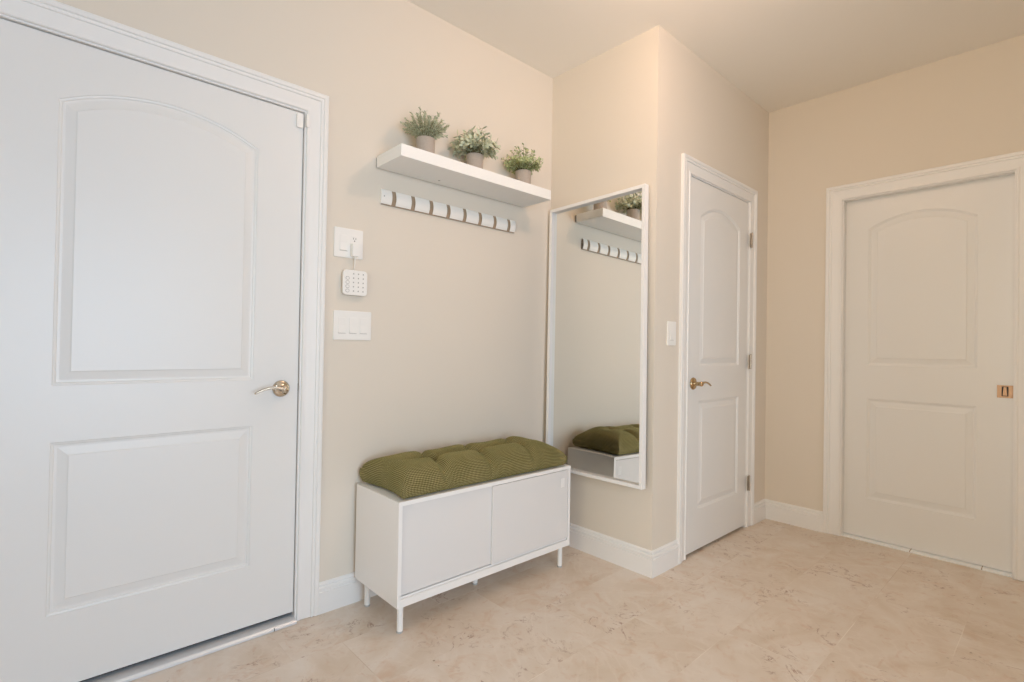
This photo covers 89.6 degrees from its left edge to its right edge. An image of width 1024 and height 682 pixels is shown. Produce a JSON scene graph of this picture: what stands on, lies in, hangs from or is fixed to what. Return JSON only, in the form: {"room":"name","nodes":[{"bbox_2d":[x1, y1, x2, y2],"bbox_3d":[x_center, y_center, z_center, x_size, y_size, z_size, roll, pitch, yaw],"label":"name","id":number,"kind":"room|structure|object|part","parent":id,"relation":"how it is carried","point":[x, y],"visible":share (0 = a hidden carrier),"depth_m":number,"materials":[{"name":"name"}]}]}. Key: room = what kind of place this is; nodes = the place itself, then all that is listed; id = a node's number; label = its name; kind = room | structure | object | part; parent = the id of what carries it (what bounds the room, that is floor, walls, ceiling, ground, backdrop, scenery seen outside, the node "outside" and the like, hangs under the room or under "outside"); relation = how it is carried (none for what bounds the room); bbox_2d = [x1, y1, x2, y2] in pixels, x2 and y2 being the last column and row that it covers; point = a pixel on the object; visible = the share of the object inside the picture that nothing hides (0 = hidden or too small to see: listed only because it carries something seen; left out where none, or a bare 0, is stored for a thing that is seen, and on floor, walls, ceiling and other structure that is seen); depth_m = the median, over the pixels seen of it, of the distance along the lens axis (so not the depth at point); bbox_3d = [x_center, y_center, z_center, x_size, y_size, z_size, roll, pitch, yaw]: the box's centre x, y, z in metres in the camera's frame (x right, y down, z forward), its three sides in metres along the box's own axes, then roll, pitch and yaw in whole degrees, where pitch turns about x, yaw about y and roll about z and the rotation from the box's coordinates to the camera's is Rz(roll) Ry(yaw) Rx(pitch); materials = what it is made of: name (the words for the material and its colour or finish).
{"room":"entryway","nodes":[
{"label":"entryway","id":0,"kind":"room"},
{"bbox_2d":[55,0,552,581],"bbox_3d":[-0.630,-0.231,2.385,5.212,2.729,0.140,2,-1,-43],"label":"wall","id":1,"kind":"structure","parent":0,"point":[455,353],"depth_m":2.40,"materials":[{"name":"beige paint"}]},
{"bbox_2d":[0,18,302,681],"bbox_3d":[-1.196,0.078,1.777,0.913,2.026,0.102,2,-1,-43],"label":"door","id":2,"kind":"structure","parent":1,"relation":"in","point":[150,216],"depth_m":1.73,"materials":[{"name":"white paint"}]},
{"bbox_3d":[-0.924,0.189,1.973,0.111,0.029,0.022,2,-1,-43],"label":"lever","id":3,"kind":"part","parent":2,"relation":"part of","materials":[{"name":"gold metal"}]},
{"bbox_2d":[296,113,308,128],"bbox_3d":[-0.846,-0.889,2.087,0.051,0.056,0.022,1,-1,-15],"label":"sensor","id":4,"kind":"object","parent":2,"relation":"attached to","point":[299,117],"visible":1,"depth_m":2.08,"materials":[{"name":"white plastic"}]},
{"bbox_2d":[0,0,328,681],"bbox_3d":[-1.232,0.044,1.815,1.098,2.146,0.167,2,-1,-43],"label":"trim","id":5,"kind":"structure","parent":1,"relation":"attached to","point":[53,17],"depth_m":2.08,"materials":[{"name":"white paint"}]},
{"bbox_2d":[318,572,376,614],"bbox_3d":[-0.303,1.078,2.587,1.353,0.127,0.014,2,-1,-43],"label":"baseboard","id":6,"kind":"structure","parent":1,"relation":"attached to","point":[337,592],"depth_m":2.19,"materials":[{"name":"white paint"}]},
{"bbox_2d":[334,226,362,259],"bbox_3d":[-0.701,-0.420,2.217,0.130,0.126,0.010,2,-1,-43],"label":"outlet switch plate","id":7,"kind":"object","parent":1,"relation":"attached to","point":[343,237],"visible":0.93,"depth_m":2.21,"materials":[{"name":"white plastic"}]},
{"bbox_2d":[350,243,358,269],"bbox_3d":[-0.679,-0.359,2.221,0.031,0.117,0.031,2,-1,-43],"label":"plug","id":8,"kind":"object","parent":7,"relation":"attached to","point":[354,248],"visible":0.99,"depth_m":2.21,"materials":[{"name":"white plastic"}]},
{"bbox_2d":[351,236,357,243],"bbox_3d":[-0.682,-0.419,2.233,0.033,0.067,0.001,2,-1,-43],"label":"receptacle","id":9,"kind":"object","parent":7,"relation":"attached to","point":[354,239],"depth_m":2.23,"materials":[{"name":"grey plastic"}]},
{"bbox_2d":[333,310,370,339],"bbox_3d":[-0.689,-0.067,2.230,0.172,0.125,0.010,2,-1,-43],"label":"light switch","id":10,"kind":"object","parent":1,"relation":"attached to","point":[347,325],"visible":1,"depth_m":2.23,"materials":[{"name":"white plastic"}]},
{"bbox_2d":[342,269,366,295],"bbox_3d":[-0.681,-0.250,2.225,0.110,0.108,0.027,2,-1,-43],"label":"alarm keypad","id":11,"kind":"object","parent":1,"relation":"attached to","point":[354,282],"visible":1,"depth_m":2.21,"materials":[{"name":"white plastic"}]},
{"bbox_2d":[380,189,515,232],"bbox_3d":[-0.286,-0.642,2.590,0.821,0.068,0.022,2,-1,-43],"label":"hook rail","id":12,"kind":"object","parent":1,"relation":"attached to","point":[389,198],"visible":1,"depth_m":2.54,"materials":[{"name":"white plastic"}]},
{"bbox_2d":[376,143,550,206],"bbox_3d":[-0.200,-0.789,2.534,0.909,0.052,0.220,2,-1,-43],"label":"wall shelf","id":13,"kind":"object","parent":1,"relation":"attached to","point":[403,159],"visible":1,"depth_m":2.42,"materials":[{"name":"white paint"}]},
{"bbox_2d":[400,106,449,153],"bbox_3d":[-0.390,-0.941,2.358,0.223,0.242,0.242,1,-1,4],"label":"potted plant","id":14,"kind":"object","parent":13,"relation":"on","point":[425,139],"visible":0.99,"depth_m":2.32,"materials":[{"name":"green plant"}]},
{"bbox_3d":[-0.395,-0.871,2.354,0.086,0.101,0.086,1,-1,-34],"label":"pot","id":15,"kind":"part","parent":14,"relation":"part of","materials":[{"name":"beige ceramic"}]},
{"bbox_3d":[-0.388,-0.983,2.360,0.233,0.145,0.228,1,-1,-34],"label":"stem","id":16,"kind":"part","parent":14,"relation":"part of","materials":[{"name":"green plant"}]},
{"bbox_2d":[447,125,500,168],"bbox_3d":[-0.182,-0.937,2.549,0.258,0.245,0.253,1,-1,-31],"label":"potted plant","id":17,"kind":"object","parent":13,"relation":"on","point":[471,149],"visible":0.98,"depth_m":2.51,"materials":[{"name":"green plant"}]},
{"bbox_3d":[-0.185,-0.865,2.547,0.086,0.101,0.086,1,-1,-31],"label":"pot","id":18,"kind":"part","parent":17,"relation":"part of","materials":[{"name":"beige ceramic"}]},
{"bbox_3d":[-0.184,-0.972,2.548,0.215,0.134,0.218,1,-1,-31],"label":"stem","id":19,"kind":"part","parent":17,"relation":"part of","materials":[{"name":"green plant"}]},
{"bbox_2d":[501,143,542,183],"bbox_3d":[0.059,-0.933,2.775,0.227,0.249,0.236,1,-1,13],"label":"potted plant","id":20,"kind":"object","parent":13,"relation":"on","point":[522,169],"visible":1,"depth_m":2.74,"materials":[{"name":"green plant"}]},
{"bbox_3d":[0.060,-0.974,2.776,0.216,0.152,0.219,1,-1,13],"label":"stem","id":21,"kind":"part","parent":20,"relation":"part of","materials":[{"name":"green plant"}]},
{"bbox_3d":[0.060,-0.859,2.772,0.086,0.101,0.086,1,-1,13],"label":"pot","id":22,"kind":"part","parent":20,"relation":"part of","materials":[{"name":"beige ceramic"}]},
{"bbox_2d":[130,519,1023,681],"bbox_3d":[0.916,1.199,1.341,6.412,0.100,4.980,2,-1,-43],"label":"floor","id":23,"kind":"structure","parent":0,"point":[767,600],"depth_m":2.08,"materials":[{"name":"beige tile"}]},
{"bbox_2d":[355,464,570,633],"bbox_3d":[-0.190,0.884,2.427,0.992,0.516,0.354,2,-1,-43],"label":"storage bench","id":24,"kind":"object","parent":23,"relation":"on","point":[408,551],"visible":0.99,"depth_m":2.18,"materials":[{"name":"white paint"}]},
{"bbox_3d":[-0.619,1.073,2.206,0.024,0.106,0.024,2,-1,-43],"label":"leg","id":25,"kind":"part","parent":24,"relation":"part of","materials":[{"name":"white metal"}]},
{"bbox_3d":[-0.436,1.074,2.007,0.024,0.106,0.024,2,-1,-43],"label":"leg","id":26,"kind":"part","parent":24,"relation":"part of","materials":[{"name":"white metal"}]},
{"bbox_3d":[-0.258,0.813,2.146,0.470,0.345,0.009,2,-1,-43],"label":"door","id":27,"kind":"part","parent":24,"relation":"part of","materials":[{"name":"white wood"}]},
{"bbox_2d":[359,436,566,498],"bbox_3d":[-0.190,0.557,2.420,0.950,0.132,0.355,2,-1,-43],"label":"seat cushion","id":28,"kind":"object","parent":24,"relation":"on","point":[409,474],"visible":1,"depth_m":2.23,"materials":[{"name":"green fabric"}]},
{"bbox_3d":[0.095,0.822,2.456,0.500,0.345,0.009,2,-1,-43],"label":"door","id":29,"kind":"part","parent":24,"relation":"part of","materials":[{"name":"white wood"}]},
{"bbox_3d":[0.244,1.092,2.632,0.024,0.106,0.024,2,-1,-43],"label":"leg","id":30,"kind":"part","parent":24,"relation":"part of","materials":[{"name":"white metal"}]},
{"bbox_2d":[551,25,658,550],"bbox_3d":[0.516,-0.206,2.858,0.140,2.729,0.716,2,-1,-43],"label":"wall","id":31,"kind":"structure","parent":0,"point":[605,107],"depth_m":2.74,"materials":[{"name":"beige paint"}]},
{"bbox_2d":[546,183,648,489],"bbox_3d":[0.437,-0.024,2.780,0.032,1.503,0.658,3,-3,-41],"label":"wall mirror","id":32,"kind":"object","parent":31,"relation":"attached to","point":[598,283],"visible":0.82,"depth_m":2.75,"materials":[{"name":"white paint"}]},
{"bbox_3d":[0.452,-0.766,2.806,0.031,0.018,0.657,3,-3,-41],"label":"frame rail","id":33,"kind":"part","parent":32,"relation":"part of","materials":[{"name":"white paint"}]},
{"bbox_3d":[0.422,0.717,2.755,0.031,0.018,0.657,3,-3,-41],"label":"frame rail","id":34,"kind":"part","parent":32,"relation":"part of","materials":[{"name":"white paint"}]},
{"bbox_2d":[568,523,678,577],"bbox_3d":[0.528,1.095,2.865,0.248,0.127,0.730,2,-1,-43],"label":"baseboard","id":35,"kind":"structure","parent":31,"relation":"attached to","point":[651,564],"depth_m":2.65,"materials":[{"name":"white paint"}]},
{"bbox_2d":[652,25,768,549],"bbox_3d":[1.164,-0.193,3.063,1.372,2.729,0.140,2,-1,-43],"label":"wall","id":36,"kind":"structure","parent":0,"point":[702,115],"depth_m":2.70,"materials":[{"name":"beige paint"}]},
{"bbox_2d":[667,321,675,344],"bbox_3d":[0.820,-0.039,2.645,0.082,0.123,0.010,2,-1,-43],"label":"light switch","id":37,"kind":"object","parent":36,"relation":"attached to","point":[671,326],"visible":1,"depth_m":2.64,"materials":[{"name":"white plastic"}]},
{"bbox_2d":[676,153,757,563],"bbox_3d":[1.175,0.097,3.062,0.930,2.149,0.159,2,-1,-43],"label":"trim","id":38,"kind":"structure","parent":36,"relation":"attached to","point":[690,166],"depth_m":2.80,"materials":[{"name":"white paint"}]},
{"bbox_2d":[686,176,752,554],"bbox_3d":[1.230,0.136,3.018,0.768,2.037,0.094,2,-1,-43],"label":"door","id":39,"kind":"structure","parent":36,"relation":"in","point":[717,363],"depth_m":3.00,"materials":[{"name":"white paint"}]},
{"bbox_2d":[754,499,765,523],"bbox_3d":[1.617,1.119,3.381,0.193,0.127,0.014,2,-1,-43],"label":"baseboard","id":40,"kind":"structure","parent":36,"relation":"attached to","point":[759,507],"depth_m":3.38,"materials":[{"name":"white paint"}]},
{"bbox_2d":[407,0,1023,112],"bbox_3d":[0.777,-1.639,0.792,5.352,0.100,4.380,2,-1,-43],"label":"ceiling","id":41,"kind":"structure","parent":0,"point":[781,54],"depth_m":2.60,"materials":[{"name":"white paint"}]},
{"bbox_2d":[764,34,1023,510],"bbox_3d":[2.718,-0.173,2.489,0.140,2.729,4.240,2,-1,-43],"label":"wall","id":42,"kind":"structure","parent":0,"point":[967,106],"depth_m":3.23,"materials":[{"name":"beige paint"}]},
{"bbox_2d":[764,499,822,532],"bbox_3d":[1.809,1.122,3.326,0.014,0.127,0.354,2,-1,-43],"label":"baseboard","id":43,"kind":"structure","parent":42,"relation":"attached to","point":[803,517],"depth_m":3.31,"materials":[{"name":"white paint"}]},
{"bbox_2d":[823,151,1023,581],"bbox_3d":[2.306,0.120,2.904,0.144,2.138,0.934,2,-1,-43],"label":"trim","id":44,"kind":"structure","parent":42,"relation":"attached to","point":[837,197],"depth_m":3.00,"materials":[{"name":"white paint"}]},
{"bbox_2d":[843,174,1014,572],"bbox_3d":[2.317,0.153,2.916,0.040,2.047,0.776,2,-1,-43],"label":"door","id":45,"kind":"structure","parent":42,"relation":"in","point":[929,381],"depth_m":2.87,"materials":[{"name":"white paint"}]},
{"bbox_3d":[2.534,0.260,2.651,0.004,0.064,0.060,2,-1,-43],"label":"flush pull","id":46,"kind":"part","parent":45,"relation":"part of","materials":[{"name":"orange metal"}]}
]}

